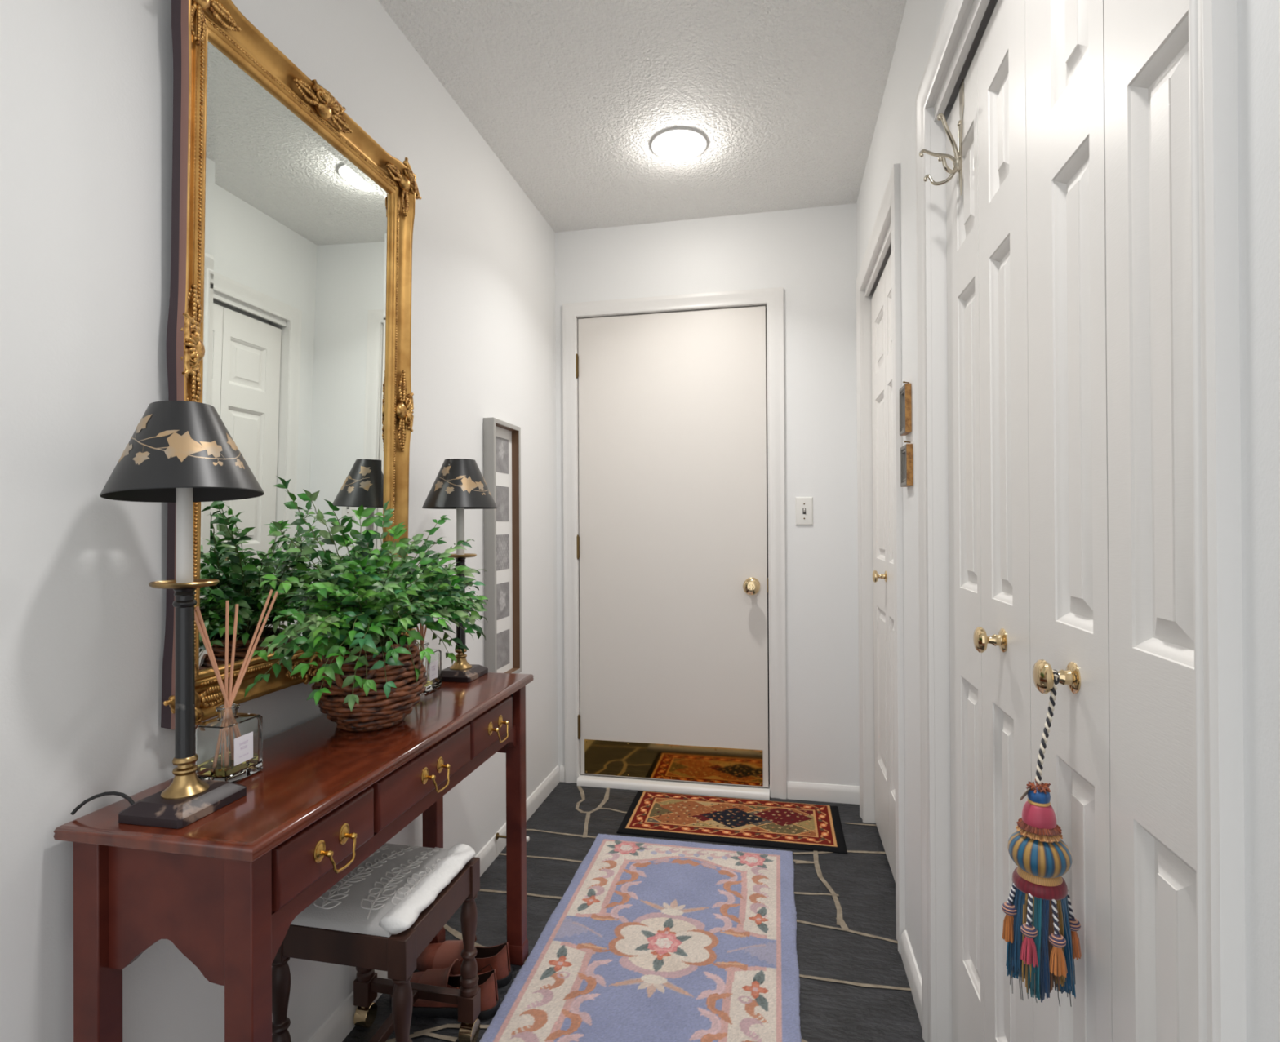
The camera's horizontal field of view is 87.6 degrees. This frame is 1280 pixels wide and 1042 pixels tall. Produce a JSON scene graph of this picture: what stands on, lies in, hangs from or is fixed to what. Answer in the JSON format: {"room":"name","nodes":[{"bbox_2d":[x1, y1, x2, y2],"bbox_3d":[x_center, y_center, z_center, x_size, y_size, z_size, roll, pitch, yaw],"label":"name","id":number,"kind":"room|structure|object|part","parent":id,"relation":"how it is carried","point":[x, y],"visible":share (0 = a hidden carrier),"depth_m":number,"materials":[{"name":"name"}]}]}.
{"room":"entrance hallway","nodes":[
{"label":"entrance hallway","id":0,"kind":"room"},
{"bbox_2d":[0,0,557,1041],"bbox_3d":[-0.730,-0.070,1.520,0.120,2.440,3.385,0,0,12],"label":"wall","id":1,"kind":"structure","parent":0,"point":[86,86],"depth_m":1.01,"materials":[{"name":"white paint"}]},
{"bbox_2d":[160,0,421,729],"bbox_3d":[-0.662,-0.277,1.376,0.068,1.250,0.716,0,0,12],"label":"wall mirror","id":2,"kind":"object","parent":1,"relation":"attached to","point":[290,313],"visible":0.68,"depth_m":1.27,"materials":[{"name":"gold metal"}]},
{"bbox_2d":[199,38,390,671],"bbox_3d":[-0.678,-0.278,1.379,0.022,1.066,0.547,0,0,12],"label":"mirror glass","id":3,"kind":"object","parent":2,"relation":"attached to","point":[295,332],"depth_m":1.29,"materials":[{"name":"silver mirror"}]},
{"bbox_2d":[307,765,559,1041],"bbox_3d":[-0.678,1.115,1.403,0.013,0.070,3.183,0,0,12],"label":"baseboard","id":4,"kind":"structure","parent":1,"relation":"attached to","point":[340,1024],"depth_m":2.17,"materials":[{"name":"white paint"}]},
{"bbox_2d":[483,417,521,674],"bbox_3d":[-0.479,0.104,2.343,0.038,0.899,0.238,0,0,12],"label":"picture frame","id":5,"kind":"object","parent":1,"relation":"attached to","point":[501,439],"visible":0.98,"depth_m":2.36,"materials":[{"name":"white wood"}]},
{"bbox_2d":[495,435,508,474],"bbox_3d":[-0.488,-0.232,2.356,0.001,0.124,0.126,0,0,12],"label":"print","id":6,"kind":"object","parent":5,"relation":"attached to","point":[501,444],"depth_m":2.36},
{"bbox_2d":[496,485,508,521],"bbox_3d":[-0.487,-0.061,2.355,0.001,0.124,0.126,0,0,12],"label":"print","id":7,"kind":"object","parent":5,"relation":"attached to","point":[502,492],"depth_m":2.36},
{"bbox_2d":[496,629,509,669],"bbox_3d":[-0.484,0.452,2.353,0.001,0.124,0.126,0,0,12],"label":"print","id":8,"kind":"object","parent":5,"relation":"attached to","point":[503,637],"depth_m":2.36},
{"bbox_2d":[496,582,509,620],"bbox_3d":[-0.485,0.281,2.354,0.001,0.124,0.126,0,0,12],"label":"print","id":9,"kind":"object","parent":5,"relation":"attached to","point":[502,589],"depth_m":2.36},
{"bbox_2d":[496,534,509,570],"bbox_3d":[-0.486,0.110,2.354,0.001,0.124,0.126,0,0,12],"label":"print","id":10,"kind":"object","parent":5,"relation":"attached to","point":[502,540],"depth_m":2.36},
{"bbox_2d":[495,832,529,842],"bbox_3d":[-0.434,1.079,2.275,0.117,0.022,0.022,0,0,12],"label":"door stop","id":11,"kind":"object","parent":1,"relation":"attached to","point":[497,836],"visible":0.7,"depth_m":2.28,"materials":[{"name":"gold metal"}]},
{"bbox_3d":[-0.441,1.080,2.276,0.102,0.022,0.022,0,0,12],"label":"rod","id":12,"kind":"part","parent":11,"relation":"part of","materials":[{"name":"gold metal"}]},
{"bbox_2d":[342,782,924,1041],"bbox_3d":[-0.101,1.182,0.801,1.686,0.083,4.635,0,0,12],"label":"floor","id":13,"kind":"structure","parent":0,"point":[855,987],"depth_m":1.94,"materials":[{"name":"tile"}]},
{"bbox_2d":[53,672,533,1041],"bbox_3d":[-0.525,0.777,1.331,0.317,0.742,0.974,0,0,12],"label":"console table","id":14,"kind":"object","parent":13,"relation":"on","point":[227,887],"visible":0.97,"depth_m":0.92,"materials":[{"name":"brown wood"}]},
{"bbox_3d":[-0.739,0.765,0.910,0.042,0.676,0.035,0,0,12],"label":"leg","id":15,"kind":"part","parent":14,"relation":"part of","materials":[{"name":"brown wood"}]},
{"bbox_2d":[70,400,264,829],"bbox_3d":[-0.645,0.120,0.945,0.206,0.570,0.191,0,0,31],"label":"table lamp","id":16,"kind":"object","parent":14,"relation":"on","point":[182,453],"visible":1,"depth_m":0.92,"materials":[{"name":"black metal"}]},
{"bbox_3d":[-0.737,0.390,0.923,0.088,0.026,0.014,0,0,-5],"label":"cord","id":17,"kind":"part","parent":16,"relation":"part of","materials":[{"name":"black plastic"}]},
{"bbox_3d":[-0.644,-0.099,0.944,0.191,0.126,0.191,-5,-2,12],"label":"lamp shade","id":18,"kind":"part","parent":16,"relation":"part of","materials":[{"name":"black"}]},
{"bbox_2d":[193,703,262,782],"bbox_3d":[-0.652,0.349,1.056,0.064,0.112,0.078,0,0,12],"label":"bottle","id":19,"kind":"object","parent":14,"relation":"on","point":[229,745],"depth_m":1.03,"materials":[{"name":"clear glass"}]},
{"bbox_2d":[193,589,278,782],"bbox_3d":[-0.648,0.261,1.076,0.065,0.288,0.162,0,0,12],"label":"reed diffuser","id":20,"kind":"object","parent":14,"relation":"on","point":[229,745],"visible":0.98,"depth_m":1.04,"materials":[{"name":"clear glass"}]},
{"bbox_3d":[-0.505,0.763,0.863,0.042,0.676,0.035,0,0,12],"label":"leg","id":21,"kind":"part","parent":14,"relation":"part of","materials":[{"name":"brown wood"}]},
{"bbox_3d":[-0.468,0.479,0.996,0.019,0.084,0.218,0,0,12],"label":"drawer","id":22,"kind":"part","parent":14,"relation":"part of","materials":[{"name":"brown wood"}]},
{"bbox_3d":[-0.447,0.489,0.992,0.024,0.052,0.081,0,0,12],"label":"handle","id":23,"kind":"part","parent":14,"relation":"part of","materials":[{"name":"gold metal"}]},
{"bbox_2d":[244,475,488,732],"bbox_3d":[-0.497,0.163,1.368,0.300,0.486,0.621,0,0,12],"label":"potted plant","id":24,"kind":"object","parent":14,"relation":"on","point":[371,676],"visible":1,"depth_m":1.26,"materials":[{"name":"green plant"}]},
{"bbox_2d":[311,634,427,732],"bbox_3d":[-0.540,0.322,1.341,0.215,0.167,0.231,0,0,12],"label":"basket","id":25,"kind":"object","parent":14,"relation":"on","point":[389,692],"depth_m":1.26,"materials":[{"name":"wicker"}]},
{"bbox_3d":[-0.415,0.561,1.305,0.016,0.067,0.866,0,0,12],"label":"rail","id":26,"kind":"part","parent":14,"relation":"part of","materials":[{"name":"brown wood"}]},
{"bbox_3d":[-0.409,0.480,1.282,0.019,0.084,0.341,0,0,12],"label":"drawer","id":27,"kind":"part","parent":14,"relation":"part of","materials":[{"name":"brown wood"}]},
{"bbox_2d":[414,623,441,693],"bbox_3d":[-0.525,0.268,1.615,0.065,0.278,0.129,0,0,12],"label":"reed diffuser","id":28,"kind":"object","parent":14,"relation":"on","point":[433,673],"visible":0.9,"depth_m":1.60,"materials":[{"name":"clear glass"}]},
{"bbox_3d":[-0.557,0.767,1.795,0.042,0.676,0.037,0,0,12],"label":"leg","id":29,"kind":"part","parent":14,"relation":"part of","materials":[{"name":"brown wood"}]},
{"bbox_3d":[-0.388,0.490,1.282,0.024,0.052,0.083,0,0,12],"label":"handle","id":30,"kind":"part","parent":14,"relation":"part of","materials":[{"name":"gold metal"}]},
{"bbox_2d":[422,458,497,683],"bbox_3d":[-0.470,0.124,1.748,0.191,0.568,0.191,0,0,12],"label":"table lamp","id":31,"kind":"object","parent":14,"relation":"on","point":[460,485],"visible":0.87,"depth_m":1.70,"materials":[{"name":"black metal"}]},
{"bbox_3d":[-0.471,-0.097,1.748,0.191,0.126,0.191,0,0,12],"label":"lamp shade","id":32,"kind":"part","parent":31,"relation":"part of","materials":[{"name":"black"}]},
{"bbox_3d":[-0.350,0.480,1.569,0.019,0.084,0.224,0,0,12],"label":"drawer","id":33,"kind":"part","parent":14,"relation":"part of","materials":[{"name":"brown wood"}]},
{"bbox_3d":[-0.329,0.491,1.568,0.024,0.052,0.082,0,0,12],"label":"handle","id":34,"kind":"part","parent":14,"relation":"part of","materials":[{"name":"gold metal"}]},
{"bbox_3d":[-0.324,0.766,1.747,0.042,0.676,0.037,0,0,12],"label":"leg","id":35,"kind":"part","parent":14,"relation":"part of","materials":[{"name":"brown wood"}]},
{"bbox_2d":[271,843,480,1041],"bbox_3d":[-0.529,0.933,1.367,0.296,0.431,0.314,0,0,12],"label":"stool","id":36,"kind":"object","parent":13,"relation":"on","point":[384,913],"visible":0.84,"depth_m":1.28,"materials":[{"name":"brown wood"}]},
{"bbox_3d":[-0.681,0.923,1.262,0.041,0.344,0.041,0,0,12],"label":"leg","id":37,"kind":"part","parent":36,"relation":"part of","materials":[{"name":"brown wood"}]},
{"bbox_3d":[-0.627,0.924,1.524,0.041,0.344,0.041,0,0,12],"label":"leg","id":38,"kind":"part","parent":36,"relation":"part of","materials":[{"name":"brown wood"}]},
{"bbox_3d":[-0.545,0.736,1.371,0.251,0.030,0.295,0,0,12],"label":"seat","id":39,"kind":"part","parent":36,"relation":"part of","materials":[{"name":"grey fabric"}]},
{"bbox_3d":[-0.431,0.921,1.211,0.041,0.344,0.041,0,0,12],"label":"leg","id":40,"kind":"part","parent":36,"relation":"part of","materials":[{"name":"brown wood"}]},
{"bbox_3d":[-0.377,0.922,1.472,0.041,0.344,0.041,0,0,12],"label":"leg","id":41,"kind":"part","parent":36,"relation":"part of","materials":[{"name":"brown wood"}]},
{"bbox_2d":[389,959,499,1021],"bbox_3d":[-0.466,1.098,1.585,0.270,0.102,0.096,0,0,12],"label":"loafer","id":42,"kind":"object","parent":13,"relation":"on","point":[444,978],"visible":0.61,"depth_m":1.55,"materials":[{"name":"brown leather"}]},
{"bbox_2d":[413,936,511,989],"bbox_3d":[-0.455,1.099,1.697,0.270,0.102,0.096,0,0,12],"label":"loafer","id":43,"kind":"object","parent":13,"relation":"on","point":[439,955],"visible":0.59,"depth_m":1.67,"materials":[{"name":"brown leather"}]},
{"bbox_2d":[479,834,801,1041],"bbox_3d":[0.048,1.139,1.693,0.700,0.014,1.382,0,0,12],"label":"runner rug","id":44,"kind":"object","parent":13,"relation":"on","point":[649,940],"visible":1,"depth_m":1.75,"materials":[{"name":"fabric"}]},
{"bbox_2d":[616,791,847,854],"bbox_3d":[0.352,1.144,2.563,0.816,0.008,0.386,0,0,12],"label":"door mat","id":45,"kind":"object","parent":13,"relation":"on","point":[765,824],"visible":1,"depth_m":2.53,"materials":[{"name":"multicoloured fabric"}]},
{"bbox_2d":[377,0,906,232],"bbox_3d":[0.005,-1.334,1.399,1.686,0.080,3.435,0,0,12],"label":"ceiling","id":46,"kind":"structure","parent":0,"point":[571,97],"depth_m":2.01,"materials":[{"name":"white paint"}]},
{"bbox_2d":[650,127,707,162],"bbox_3d":[0.134,-1.272,2.285,0.194,0.039,0.194,0,0,12],"label":"recessed light","id":47,"kind":"object","parent":46,"relation":"in","point":[679,147],"visible":1,"depth_m":2.25,"materials":[{"name":"grey glass"}]},
{"bbox_2d":[555,203,859,797],"bbox_3d":[0.370,-0.071,2.890,1.486,2.440,0.140,0,0,12],"label":"wall","id":48,"kind":"structure","parent":0,"point":[811,253],"depth_m":2.76,"materials":[{"name":"white paint"}]},
{"bbox_2d":[560,765,564,782],"bbox_3d":[-0.343,1.119,2.954,0.022,0.070,0.013,0,0,12],"label":"baseboard","id":49,"kind":"structure","parent":48,"relation":"attached to","point":[562,767],"depth_m":2.95,"materials":[{"name":"white paint"}]},
{"bbox_2d":[575,306,769,787],"bbox_3d":[0.125,0.109,2.859,0.832,2.023,0.137,0,0,12],"label":"door","id":50,"kind":"structure","parent":48,"relation":"in","point":[672,544],"depth_m":2.87,"materials":[{"name":"white paint"}]},
{"bbox_3d":[0.134,1.036,2.865,0.773,0.150,0.004,0,0,12],"label":"kick plate","id":51,"kind":"part","parent":50,"relation":"part of","materials":[{"name":"gold metal"}]},
{"bbox_3d":[0.463,0.270,2.766,0.070,0.070,0.071,0,0,12],"label":"knob","id":52,"kind":"part","parent":50,"relation":"part of","materials":[{"name":"gold metal"}]},
{"bbox_2d":[577,773,769,800],"bbox_3d":[0.140,1.136,2.882,0.824,0.029,0.120,0,0,12],"label":"door sill","id":53,"kind":"structure","parent":48,"relation":"attached to","point":[584,780],"depth_m":2.83,"materials":[{"name":"white paint"}]},
{"bbox_2d":[562,287,786,799],"bbox_3d":[0.141,0.093,2.902,0.954,2.115,0.108,0,0,12],"label":"door frame","id":54,"kind":"structure","parent":48,"relation":"attached to","point":[772,299],"depth_m":2.82,"materials":[{"name":"white paint"}]},
{"bbox_2d":[795,497,813,525],"bbox_3d":[0.676,-0.040,2.747,0.070,0.117,0.017,0,0,12],"label":"light switch","id":55,"kind":"object","parent":48,"relation":"attached to","point":[803,505],"visible":1,"depth_m":2.75,"materials":[{"name":"white plastic"}]},
{"bbox_2d":[786,781,859,804],"bbox_3d":[0.750,1.112,2.731,0.290,0.070,0.013,0,0,12],"label":"baseboard","id":56,"kind":"structure","parent":48,"relation":"attached to","point":[802,791],"depth_m":2.73,"materials":[{"name":"white paint"}]},
{"bbox_2d":[856,0,1279,1041],"bbox_3d":[0.636,-0.079,1.138,0.140,2.440,3.185,0,0,12],"label":"wall","id":57,"kind":"structure","parent":0,"point":[1258,21],"depth_m":0.47,"materials":[{"name":"white paint"}]},
{"bbox_2d":[856,163,905,954],"bbox_3d":[0.820,0.099,2.175,0.116,2.090,0.859,0,0,12],"label":"door frame","id":58,"kind":"structure","parent":57,"relation":"attached to","point":[885,237],"depth_m":2.35,"materials":[{"name":"white paint"}]},
{"bbox_2d":[871,253,895,882],"bbox_3d":[0.806,0.146,2.181,0.075,1.973,0.709,0,0,12],"label":"door","id":59,"kind":"structure","parent":57,"relation":"in","point":[882,575],"depth_m":2.28,"materials":[{"name":"white paint"}]},
{"bbox_3d":[0.801,0.185,2.234,0.043,0.042,0.042,0,0,12],"label":"knob","id":60,"kind":"part","parent":59,"relation":"part of","materials":[{"name":"gold metal"}]},
{"bbox_2d":[899,381,911,435],"bbox_3d":[0.666,-0.284,1.676,0.016,0.130,0.075,0,0,12],"label":"picture","id":61,"kind":"object","parent":57,"relation":"attached to","point":[905,414],"visible":1,"depth_m":1.64,"materials":[{"name":"brown wood"}]},
{"bbox_2d":[900,440,912,487],"bbox_3d":[0.664,-0.143,1.664,0.016,0.112,0.077,0,0,12],"label":"picture","id":62,"kind":"object","parent":57,"relation":"attached to","point":[906,451],"visible":1,"depth_m":1.63,"materials":[{"name":"gold metal"}]},
{"bbox_2d":[901,929,922,1029],"bbox_3d":[0.665,1.108,1.623,0.013,0.070,0.268,0,0,12],"label":"baseboard","id":63,"kind":"structure","parent":57,"relation":"attached to","point":[910,966],"depth_m":1.62,"materials":[{"name":"white paint"}]},
{"bbox_2d":[946,0,1198,1041],"bbox_3d":[0.556,0.142,0.961,0.075,1.973,0.922,0,0,12],"label":"door","id":64,"kind":"structure","parent":57,"relation":"in","point":[1069,306],"depth_m":0.81,"materials":[{"name":"white paint"}]},
{"bbox_2d":[919,79,964,195],"bbox_3d":[0.607,-0.738,1.297,0.104,0.216,0.094,0,0,12],"label":"coat hook","id":65,"kind":"object","parent":64,"relation":"hanging from","point":[957,160],"visible":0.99,"depth_m":1.29,"materials":[{"name":"silver metal"}]},
{"bbox_3d":[0.564,0.192,1.078,0.043,0.042,0.042,0,0,12],"label":"knob","id":66,"kind":"part","parent":64,"relation":"part of","materials":[{"name":"gold metal"}]},
{"bbox_2d":[1001,669,1081,1007],"bbox_3d":[0.481,0.378,0.806,0.078,0.390,0.084,0,0,-11],"label":"tassel","id":67,"kind":"object","parent":64,"relation":"hanging from","point":[1041,927],"visible":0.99,"depth_m":0.79,"materials":[{"name":"fabric"}]},
{"bbox_3d":[0.500,0.251,0.815,0.045,0.135,0.017,0,0,-37],"label":"cord","id":68,"kind":"part","parent":67,"relation":"part of","materials":[{"name":"fabric"}]},
{"bbox_3d":[0.511,0.193,0.824,0.043,0.042,0.042,0,0,12],"label":"knob","id":69,"kind":"part","parent":64,"relation":"part of","materials":[{"name":"gold metal"}]},
{"bbox_2d":[915,0,1246,1041],"bbox_3d":[0.574,0.095,0.974,0.116,2.091,1.032,0,0,12],"label":"door frame","id":70,"kind":"structure","parent":57,"relation":"attached to","point":[1220,854],"depth_m":0.50,"materials":[{"name":"white paint"}]}
]}

